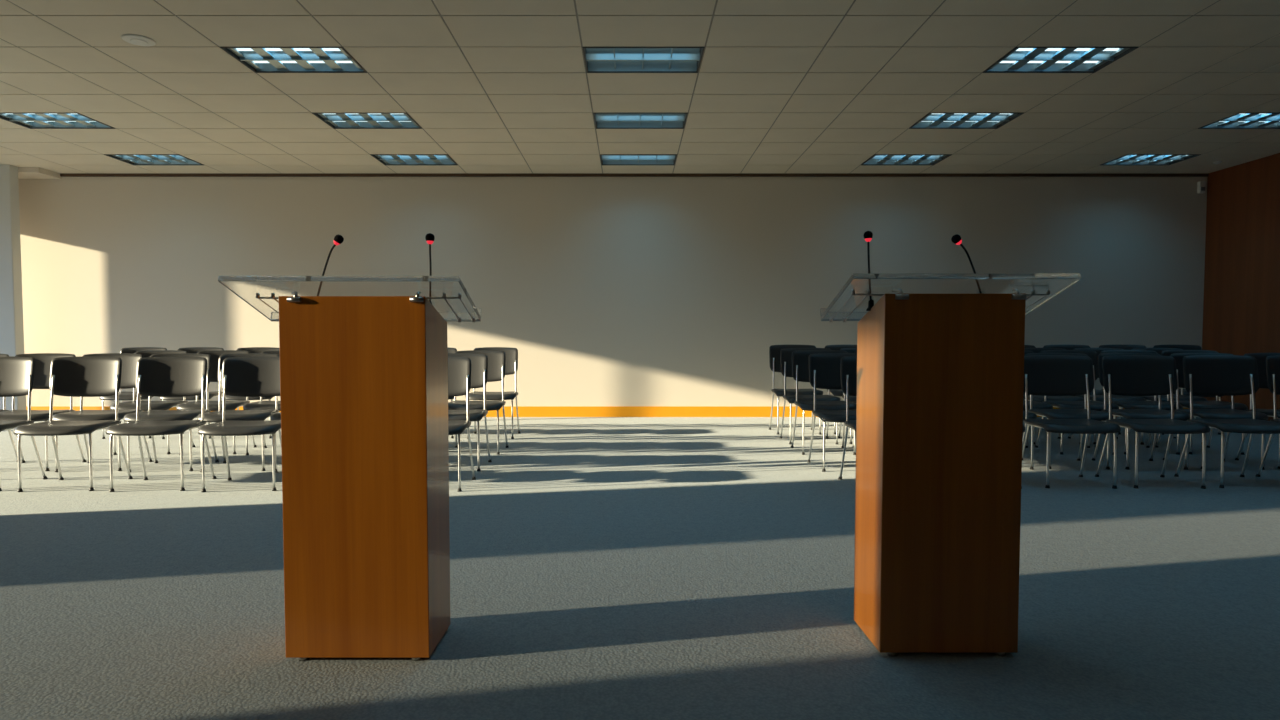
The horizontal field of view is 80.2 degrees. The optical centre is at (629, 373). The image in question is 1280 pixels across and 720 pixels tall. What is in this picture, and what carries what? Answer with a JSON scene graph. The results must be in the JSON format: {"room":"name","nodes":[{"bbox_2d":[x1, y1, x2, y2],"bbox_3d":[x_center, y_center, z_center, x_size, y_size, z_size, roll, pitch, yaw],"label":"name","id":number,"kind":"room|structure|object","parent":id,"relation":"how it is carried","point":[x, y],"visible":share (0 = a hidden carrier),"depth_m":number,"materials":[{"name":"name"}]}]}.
{"room":"assembly chamber","nodes":[
{"label":"assembly chamber","id":0,"kind":"room"},
{"bbox_2d":[18,177,1207,405],"bbox_3d":[-0.870,-1.210,10.507,17.860,3.620,0.200,0,3,0],"label":"wall","id":1,"kind":"structure","parent":0,"point":[607,291],"depth_m":10.39,"materials":[{"name":"beige paint"}]},
{"bbox_2d":[26,406,1188,416],"bbox_3d":[-0.870,0.531,10.474,17.460,0.145,0.018,0,3,0],"label":"baseboard","id":2,"kind":"structure","parent":1,"relation":"attached to","point":[523,411],"depth_m":10.47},
{"bbox_2d":[60,173,1208,176],"bbox_3d":[0.060,-2.693,10.332,15.600,0.040,0.020,0,3,0],"label":"trim","id":3,"kind":"structure","parent":1,"relation":"attached to","point":[61,174],"depth_m":10.32,"materials":[{"name":"brown"}]},
{"bbox_2d":[1197,181,1205,193],"bbox_3d":[7.760,-2.522,10.317,0.085,0.160,0.066,0,3,0],"label":"wall sensor","id":4,"kind":"object","parent":1,"relation":"attached to","point":[1201,185],"visible":1,"depth_m":10.29,"materials":[{"name":"white plastic"}]},
{"bbox_2d":[0,417,1279,719],"bbox_3d":[-0.870,0.957,3.770,17.860,0.120,13.850,0,3,0],"label":"floor","id":5,"kind":"structure","parent":0,"point":[602,568],"depth_m":3.25,"materials":[{"name":"grey carpet"}]},
{"bbox_2d":[0,354,17,461],"bbox_3d":[-5.552,0.312,6.324,0.558,0.948,0.546,0,3,-5],"label":"chair","id":6,"kind":"object","parent":5,"relation":"on","point":[4,398],"visible":0.3,"depth_m":6.53,"materials":[{"name":"silver metal"}]},
{"bbox_2d":[0,165,25,410],"bbox_3d":[-8.310,-1.034,9.939,0.620,3.320,0.150,0,3,0],"label":"column","id":7,"kind":"structure","parent":5,"relation":"on","point":[11,300],"depth_m":9.88,"materials":[{"name":"white paint"}]},
{"bbox_2d":[0,356,47,490],"bbox_3d":[-4.687,0.353,5.498,0.558,0.939,0.546,0,3,-5],"label":"chair","id":8,"kind":"object","parent":5,"relation":"on","point":[16,373],"visible":0.87,"depth_m":5.68,"materials":[{"name":"black plastic"}]},
{"bbox_2d":[0,353,85,470],"bbox_3d":[-4.969,0.313,6.308,0.558,0.948,0.546,0,3,-5],"label":"chair","id":9,"kind":"object","parent":5,"relation":"on","point":[42,360],"visible":0.52,"depth_m":6.48,"materials":[{"name":"grey leather"}]},
{"bbox_2d":[13,356,132,491],"bbox_3d":[-4.041,0.352,5.506,0.558,0.939,0.546,0,3,-5],"label":"chair","id":10,"kind":"object","parent":5,"relation":"on","point":[81,376],"visible":0.98,"depth_m":5.67,"materials":[{"name":"black plastic"}]},
{"bbox_2d":[53,353,152,471],"bbox_3d":[-4.391,0.313,6.311,0.558,0.948,0.546,0,3,-6],"label":"chair","id":11,"kind":"object","parent":5,"relation":"on","point":[129,361],"visible":0.51,"depth_m":6.44,"materials":[{"name":"grey leather"}]},
{"bbox_2d":[99,347,166,438],"bbox_3d":[-5.436,0.207,8.360,0.558,0.981,0.546,0,3,-5],"label":"chair","id":12,"kind":"object","parent":5,"relation":"on","point":[122,395],"visible":0.34,"depth_m":8.19,"materials":[{"name":"black plastic"}]},
{"bbox_2d":[110,350,194,454],"bbox_3d":[-4.540,0.266,7.218,0.558,0.962,0.546,0,3,-5],"label":"chair","id":13,"kind":"object","parent":5,"relation":"on","point":[130,405],"visible":0.4,"depth_m":7.06,"materials":[{"name":"black plastic"}]},
{"bbox_2d":[105,356,216,491],"bbox_3d":[-3.401,0.352,5.508,0.558,0.939,0.546,0,3,-5],"label":"chair","id":14,"kind":"object","parent":5,"relation":"on","point":[166,376],"visible":0.99,"depth_m":5.67,"materials":[{"name":"black plastic"}]},
{"bbox_2d":[123,353,218,471],"bbox_3d":[-3.810,0.313,6.306,0.558,0.948,0.546,0,3,-6],"label":"chair","id":15,"kind":"object","parent":5,"relation":"on","point":[155,415],"visible":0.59,"depth_m":6.24,"materials":[{"name":"grey leather"}]},
{"bbox_2d":[159,347,223,438],"bbox_3d":[-4.787,0.207,8.345,0.558,0.981,0.546,0,3,-6],"label":"chair","id":16,"kind":"object","parent":5,"relation":"on","point":[189,349],"visible":0.24,"depth_m":8.32,"materials":[{"name":"black plastic"}]},
{"bbox_2d":[176,350,256,454],"bbox_3d":[-3.929,0.266,7.214,0.558,0.962,0.546,0,3,-6],"label":"chair","id":17,"kind":"object","parent":5,"relation":"on","point":[215,354],"visible":0.5,"depth_m":7.26,"materials":[{"name":"black plastic"}]},
{"bbox_2d":[197,353,280,471],"bbox_3d":[-3.225,0.312,6.314,0.558,0.948,0.546,0,3,-6],"label":"chair","id":18,"kind":"object","parent":5,"relation":"on","point":[236,415],"visible":0.45,"depth_m":6.24,"materials":[{"name":"black plastic"}]},
{"bbox_2d":[198,356,280,491],"bbox_3d":[-2.759,0.352,5.504,0.558,0.939,0.546,0,3,-6],"label":"chair","id":19,"kind":"object","parent":5,"relation":"on","point":[251,376],"visible":0.82,"depth_m":5.66,"materials":[{"name":"black plastic"}]},
{"bbox_2d":[221,347,280,438],"bbox_3d":[-4.132,0.207,8.349,0.558,0.981,0.546,0,3,-6],"label":"chair","id":20,"kind":"object","parent":5,"relation":"on","point":[250,349],"visible":0.19,"depth_m":8.49,"materials":[{"name":"black plastic"}]},
{"bbox_2d":[243,350,280,454],"bbox_3d":[-3.313,0.266,7.209,0.558,0.962,0.546,0,3,-5],"label":"chair","id":21,"kind":"object","parent":5,"relation":"on","point":[259,405],"visible":0.3,"depth_m":7.00,"materials":[{"name":"black plastic"}]},
{"bbox_2d":[271,412,280,471],"bbox_3d":[-2.644,0.312,6.327,0.558,0.948,0.546,0,3,-6],"label":"chair","id":22,"kind":"object","parent":5,"relation":"on","point":[276,416],"visible":0.07,"depth_m":6.11,"materials":[{"name":"grey leather"}]},
{"bbox_2d":[218,276,481,660],"bbox_3d":[-0.924,0.314,2.619,0.763,1.264,0.370,0,3,0],"label":"lectern","id":23,"kind":"object","parent":5,"relation":"on","point":[364,359],"visible":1,"depth_m":2.48,"materials":[{"name":"brown wood"}]},
{"bbox_2d":[322,235,343,275],"bbox_3d":[-1.038,-0.344,2.607,0.114,0.261,0.032,0,3,0],"label":"gooseneck microphone","id":24,"kind":"object","parent":23,"relation":"on","point":[338,239],"visible":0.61,"depth_m":2.60,"materials":[{"name":"black plastic"}]},
{"bbox_2d":[425,233,434,275],"bbox_3d":[-0.689,-0.346,2.617,0.035,0.269,0.032,0,3,0],"label":"gooseneck microphone","id":25,"kind":"object","parent":23,"relation":"on","point":[429,237],"visible":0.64,"depth_m":2.61,"materials":[{"name":"black plastic"}]},
{"bbox_2d":[448,347,456,437],"bbox_3d":[-2.174,0.207,8.359,0.558,0.981,0.546,0,3,-6],"label":"chair","id":26,"kind":"object","parent":5,"relation":"on","point":[450,350],"visible":0.08,"depth_m":8.55,"materials":[{"name":"black plastic"}]},
{"bbox_2d":[448,356,475,491],"bbox_3d":[-1.433,0.353,5.500,0.558,0.939,0.546,0,3,-1],"label":"chair","id":27,"kind":"object","parent":5,"relation":"on","point":[459,368],"visible":0.4,"depth_m":5.67,"materials":[{"name":"black plastic"}]},
{"bbox_2d":[448,353,491,470],"bbox_3d":[-1.463,0.312,6.325,0.558,0.948,0.546,0,3,-1],"label":"chair","id":28,"kind":"object","parent":5,"relation":"on","point":[479,362],"visible":0.41,"depth_m":6.48,"materials":[{"name":"grey leather"}]},
{"bbox_2d":[448,350,508,454],"bbox_3d":[-1.459,0.266,7.218,0.558,0.962,0.546,0,3,0],"label":"chair","id":29,"kind":"object","parent":5,"relation":"on","point":[496,359],"visible":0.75,"depth_m":7.37,"materials":[{"name":"black plastic"}]},
{"bbox_2d":[465,347,519,438],"bbox_3d":[-1.503,0.207,8.350,0.558,0.981,0.546,0,3,-1],"label":"chair","id":30,"kind":"object","parent":5,"relation":"on","point":[511,365],"visible":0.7,"depth_m":8.50,"materials":[{"name":"black plastic"}]},
{"bbox_2d":[769,345,822,434],"bbox_3d":[1.902,0.178,8.716,0.558,1.008,0.546,0,3,1],"label":"chair","id":31,"kind":"object","parent":5,"relation":"on","point":[774,350],"visible":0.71,"depth_m":8.87,"materials":[{"name":"black plastic"}]},
{"bbox_2d":[780,348,839,443],"bbox_3d":[1.873,0.227,7.913,0.558,0.980,0.546,0,3,1],"label":"chair","id":32,"kind":"object","parent":5,"relation":"on","point":[786,353],"visible":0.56,"depth_m":8.06,"materials":[{"name":"black plastic"}]},
{"bbox_2d":[791,350,855,454],"bbox_3d":[1.843,0.265,7.207,0.558,0.966,0.546,0,3,1],"label":"chair","id":33,"kind":"object","parent":5,"relation":"on","point":[800,358],"visible":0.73,"depth_m":7.36,"materials":[{"name":"black plastic"}]},
{"bbox_2d":[807,353,856,471],"bbox_3d":[1.800,0.311,6.308,0.558,0.951,0.546,0,3,0],"label":"chair","id":34,"kind":"object","parent":5,"relation":"on","point":[824,368],"visible":0.57,"depth_m":6.48,"materials":[{"name":"black plastic"}]},
{"bbox_2d":[825,345,856,433],"bbox_3d":[2.545,0.177,8.719,0.558,1.008,0.546,0,3,1],"label":"chair","id":35,"kind":"object","parent":5,"relation":"on","point":[836,392],"visible":0.14,"depth_m":8.90,"materials":[{"name":"black plastic"}]},
{"bbox_2d":[838,356,856,479],"bbox_3d":[1.843,0.349,5.498,0.558,0.947,0.546,0,3,1],"label":"chair","id":36,"kind":"object","parent":5,"relation":"on","point":[848,363],"visible":0.31,"depth_m":5.66,"materials":[{"name":"black plastic"}]},
{"bbox_2d":[838,348,856,443],"bbox_3d":[2.498,0.226,7.924,0.558,0.980,0.546,0,3,2],"label":"chair","id":37,"kind":"object","parent":5,"relation":"on","point":[853,399],"visible":0.16,"depth_m":8.07,"materials":[{"name":"black plastic"}]},
{"bbox_2d":[820,274,1080,655],"bbox_3d":[1.086,0.306,2.685,0.735,1.274,0.423,0,3,0],"label":"lectern","id":38,"kind":"object","parent":5,"relation":"on","point":[940,357],"visible":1,"depth_m":2.52,"materials":[{"name":"brown wood"}]},
{"bbox_2d":[863,231,873,310],"bbox_3d":[0.835,-0.356,2.647,0.045,0.277,0.032,0,3,0],"label":"gooseneck microphone","id":39,"kind":"object","parent":38,"relation":"on","point":[868,235],"visible":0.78,"depth_m":2.64,"materials":[{"name":"black plastic"}]},
{"bbox_2d":[951,234,975,273],"bbox_3d":[1.174,-0.351,2.627,0.129,0.256,0.032,0,3,0],"label":"gooseneck microphone","id":40,"kind":"object","parent":38,"relation":"on","point":[956,239],"visible":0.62,"depth_m":2.62,"materials":[{"name":"black metal"}]},
{"bbox_2d":[1023,411,1036,469],"bbox_3d":[3.070,0.306,6.422,0.558,0.951,0.546,0,3,3],"label":"chair","id":41,"kind":"object","parent":5,"relation":"on","point":[1031,415],"visible":0.06,"depth_m":6.22,"materials":[{"name":"grey leather"}]},
{"bbox_2d":[1023,345,1047,418],"bbox_3d":[4.465,0.177,8.721,0.558,1.008,0.546,0,3,2],"label":"chair","id":42,"kind":"object","parent":5,"relation":"on","point":[1026,346],"visible":0.03,"depth_m":8.89,"materials":[{"name":"black plastic"}]},
{"bbox_2d":[1023,350,1052,447],"bbox_3d":[3.648,0.264,7.225,0.558,0.966,0.546,0,3,2],"label":"chair","id":43,"kind":"object","parent":5,"relation":"on","point":[1035,405],"visible":0.12,"depth_m":7.02,"materials":[{"name":"black plastic"}]},
{"bbox_2d":[1023,348,1083,444],"bbox_3d":[4.359,0.227,7.915,0.558,0.980,0.546,0,3,3],"label":"chair","id":44,"kind":"object","parent":5,"relation":"on","point":[1038,398],"visible":0.24,"depth_m":7.77,"materials":[{"name":"black plastic"}]},
{"bbox_2d":[1022,353,1112,468],"bbox_3d":[3.697,0.306,6.429,0.558,0.951,0.546,0,3,2],"label":"chair","id":45,"kind":"object","parent":5,"relation":"on","point":[1049,413],"visible":0.45,"depth_m":6.32,"materials":[{"name":"grey leather"}]},
{"bbox_2d":[1022,355,1120,488],"bbox_3d":[3.236,0.344,5.620,0.558,0.947,0.546,0,3,2],"label":"chair","id":46,"kind":"object","parent":5,"relation":"on","point":[1044,375],"visible":0.91,"depth_m":5.79,"materials":[{"name":"black plastic"}]},
{"bbox_2d":[1039,345,1108,434],"bbox_3d":[5.106,0.177,8.721,0.558,1.008,0.546,0,3,2],"label":"chair","id":47,"kind":"object","parent":5,"relation":"on","point":[1067,347],"visible":0.11,"depth_m":8.91,"materials":[{"name":"black plastic"}]},
{"bbox_2d":[1035,350,1118,454],"bbox_3d":[4.250,0.264,7.215,0.558,0.966,0.546,0,3,3],"label":"chair","id":48,"kind":"object","parent":5,"relation":"on","point":[1094,405],"visible":0.48,"depth_m":7.31,"materials":[{"name":"grey leather"}]},
{"bbox_2d":[1068,348,1146,444],"bbox_3d":[4.977,0.227,7.910,0.558,0.980,0.546,0,3,2],"label":"chair","id":49,"kind":"object","parent":5,"relation":"on","point":[1100,398],"visible":0.31,"depth_m":7.82,"materials":[{"name":"black plastic"}]},
{"bbox_2d":[1099,345,1163,434],"bbox_3d":[5.748,0.178,8.711,0.558,1.008,0.546,0,3,2],"label":"chair","id":50,"kind":"object","parent":5,"relation":"on","point":[1125,347],"visible":0.13,"depth_m":8.91,"materials":[{"name":"black plastic"}]},
{"bbox_2d":[1094,350,1182,454],"bbox_3d":[4.847,0.264,7.225,0.558,0.966,0.546,0,3,2],"label":"chair","id":51,"kind":"object","parent":5,"relation":"on","point":[1154,404],"visible":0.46,"depth_m":7.10,"materials":[{"name":"grey leather"}]},
{"bbox_2d":[1092,353,1189,469],"bbox_3d":[4.326,0.306,6.412,0.558,0.951,0.546,0,3,2],"label":"chair","id":52,"kind":"object","parent":5,"relation":"on","point":[1159,413],"visible":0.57,"depth_m":6.35,"materials":[{"name":"grey leather"}]},
{"bbox_2d":[1095,355,1209,488],"bbox_3d":[3.865,0.344,5.614,0.558,0.947,0.546,0,3,2],"label":"chair","id":53,"kind":"object","parent":5,"relation":"on","point":[1125,375],"visible":0.95,"depth_m":5.78,"materials":[{"name":"black plastic"}]},
{"bbox_2d":[1129,348,1207,443],"bbox_3d":[5.600,0.227,7.913,0.558,0.980,0.546,0,3,3],"label":"chair","id":54,"kind":"object","parent":5,"relation":"on","point":[1182,397],"visible":0.25,"depth_m":7.90,"materials":[{"name":"black plastic"}]},
{"bbox_2d":[1153,345,1220,434],"bbox_3d":[6.390,0.178,8.717,0.558,1.008,0.546,0,3,3],"label":"chair","id":55,"kind":"object","parent":5,"relation":"on","point":[1184,347],"visible":0.14,"depth_m":8.89,"materials":[{"name":"black plastic"}]},
{"bbox_2d":[1155,350,1247,454],"bbox_3d":[5.446,0.264,7.225,0.558,0.966,0.546,0,3,2],"label":"chair","id":56,"kind":"object","parent":5,"relation":"on","point":[1216,404],"visible":0.37,"depth_m":7.15,"materials":[{"name":"grey leather"}]},
{"bbox_2d":[1163,353,1267,469],"bbox_3d":[4.958,0.306,6.421,0.558,0.951,0.546,0,3,2],"label":"chair","id":57,"kind":"object","parent":5,"relation":"on","point":[1232,413],"visible":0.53,"depth_m":6.44,"materials":[{"name":"grey leather"}]},
{"bbox_2d":[1174,355,1279,487],"bbox_3d":[4.487,0.344,5.620,0.558,0.947,0.546,0,3,2],"label":"chair","id":58,"kind":"object","parent":5,"relation":"on","point":[1207,375],"visible":0.96,"depth_m":5.79,"materials":[{"name":"black plastic"}]},
{"bbox_2d":[1235,353,1279,468],"bbox_3d":[5.590,0.306,6.416,0.558,0.951,0.546,0,3,3],"label":"chair","id":59,"kind":"object","parent":5,"relation":"on","point":[1261,357],"visible":0.51,"depth_m":6.60,"materials":[{"name":"grey leather"}]},
{"bbox_2d":[1256,355,1279,476],"bbox_3d":[5.117,0.344,5.617,0.558,0.947,0.546,0,3,2],"label":"chair","id":60,"kind":"object","parent":5,"relation":"on","point":[1272,362],"visible":0.89,"depth_m":5.79,"materials":[{"name":"black plastic"}]},
{"bbox_2d":[0,0,1279,172],"bbox_3d":[-0.870,-2.430,3.622,17.446,0.020,13.436,0,3,0],"label":"ceiling","id":61,"kind":"structure","parent":0,"point":[526,55],"depth_m":6.83,"materials":[{"name":"tile"}]},
{"bbox_2d":[18,167,60,178],"bbox_3d":[-8.170,-2.670,10.143,0.860,0.070,0.400,0,3,0],"label":"ceiling","id":62,"kind":"structure","parent":61,"relation":"attached to","point":[23,172],"depth_m":10.08,"materials":[{"name":"beige paint"}]},
{"bbox_2d":[0,113,114,128],"bbox_3d":[-5.960,-2.662,7.846,0.914,0.122,0.561,0,3,0],"label":"ceiling light","id":63,"kind":"object","parent":61,"relation":"attached to","point":[28,120],"visible":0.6,"depth_m":7.88,"materials":[{"name":"grey"}]},
{"bbox_2d":[121,34,155,45],"bbox_3d":[-3.700,-2.503,5.726,0.220,0.018,0.220,0,3,0],"label":"smoke detector","id":64,"kind":"object","parent":61,"relation":"attached to","point":[135,39],"visible":1,"depth_m":5.69,"materials":[{"name":"white plastic"}]},
{"bbox_2d":[104,154,203,164],"bbox_3d":[-5.960,-2.736,9.545,0.914,0.122,0.561,0,3,0],"label":"ceiling light","id":65,"kind":"object","parent":61,"relation":"attached to","point":[133,159],"visible":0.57,"depth_m":9.54,"materials":[{"name":"teal"}]},
{"bbox_2d":[220,47,366,72],"bbox_3d":[-2.695,-2.588,6.146,0.944,0.122,0.561,0,3,0],"label":"ceiling light","id":66,"kind":"object","parent":61,"relation":"attached to","point":[257,59],"visible":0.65,"depth_m":6.14,"materials":[{"name":"teal"}]},
{"bbox_2d":[312,113,421,128],"bbox_3d":[-2.695,-2.662,7.846,0.944,0.122,0.561,0,3,0],"label":"ceiling light","id":67,"kind":"object","parent":61,"relation":"attached to","point":[335,120],"visible":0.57,"depth_m":7.84,"materials":[{"name":"teal"}]},
{"bbox_2d":[370,154,457,164],"bbox_3d":[-2.695,-2.736,9.545,0.944,0.122,0.561,0,3,0],"label":"ceiling light","id":68,"kind":"object","parent":61,"relation":"attached to","point":[386,159],"visible":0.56,"depth_m":9.54,"materials":[{"name":"teal"}]},
{"bbox_2d":[600,154,676,164],"bbox_3d":[0.105,-2.736,9.545,0.944,0.122,0.561,0,3,0],"label":"ceiling light","id":69,"kind":"object","parent":61,"relation":"attached to","point":[606,159],"visible":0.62,"depth_m":9.54,"materials":[{"name":"teal"}]},
{"bbox_2d":[0,0,1279,172],"bbox_3d":[-0.870,-2.437,3.622,17.460,0.027,13.450,0,3,0],"label":"grid","id":70,"kind":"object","parent":61,"relation":"attached to","point":[440,15],"depth_m":6.61,"materials":[{"name":"beige metal"}]},
{"bbox_2d":[593,113,687,128],"bbox_3d":[0.105,-2.662,7.846,0.944,0.122,0.561,0,3,0],"label":"ceiling light","id":71,"kind":"object","parent":61,"relation":"attached to","point":[602,120],"visible":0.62,"depth_m":7.84,"materials":[{"name":"teal"}]},
{"bbox_2d":[582,47,704,72],"bbox_3d":[0.105,-2.588,6.146,0.944,0.122,0.561,0,3,0],"label":"ceiling light","id":72,"kind":"object","parent":61,"relation":"attached to","point":[597,59],"visible":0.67,"depth_m":6.14,"materials":[{"name":"teal"}]},
{"bbox_2d":[861,154,951,164],"bbox_3d":[3.455,-2.736,9.545,0.944,0.122,0.561,0,3,0],"label":"ceiling light","id":73,"kind":"object","parent":61,"relation":"attached to","point":[876,159],"visible":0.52,"depth_m":9.54,"materials":[{"name":"teal"}]},
{"bbox_2d":[909,113,1023,128],"bbox_3d":[3.455,-2.662,7.846,0.944,0.122,0.561,0,3,0],"label":"ceiling light","id":74,"kind":"object","parent":61,"relation":"attached to","point":[931,120],"visible":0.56,"depth_m":7.84,"materials":[{"name":"teal"}]},
{"bbox_2d":[983,47,1138,72],"bbox_3d":[3.455,-2.588,6.146,0.944,0.122,0.561,0,3,0],"label":"ceiling light","id":75,"kind":"object","parent":61,"relation":"attached to","point":[1019,59],"visible":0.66,"depth_m":6.14,"materials":[{"name":"teal"}]},
{"bbox_2d":[1101,154,1200,164],"bbox_3d":[6.520,-2.736,9.545,0.894,0.122,0.561,0,3,0],"label":"ceiling light","id":76,"kind":"object","parent":61,"relation":"attached to","point":[1129,159],"visible":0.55,"depth_m":9.54,"materials":[{"name":"teal"}]},
{"bbox_2d":[1198,113,1279,128],"bbox_3d":[6.520,-2.662,7.846,0.894,0.122,0.561,0,3,0],"label":"ceiling light","id":77,"kind":"object","parent":61,"relation":"attached to","point":[1239,120],"visible":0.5,"depth_m":8.01,"materials":[{"name":"teal"}]},
{"bbox_2d":[1202,153,1279,420],"bbox_3d":[7.960,-0.912,3.689,0.200,3.620,13.450,0,3,0],"label":"wall","id":78,"kind":"structure","parent":0,"point":[1241,302],"depth_m":9.72,"materials":[{"name":"brown wood"}]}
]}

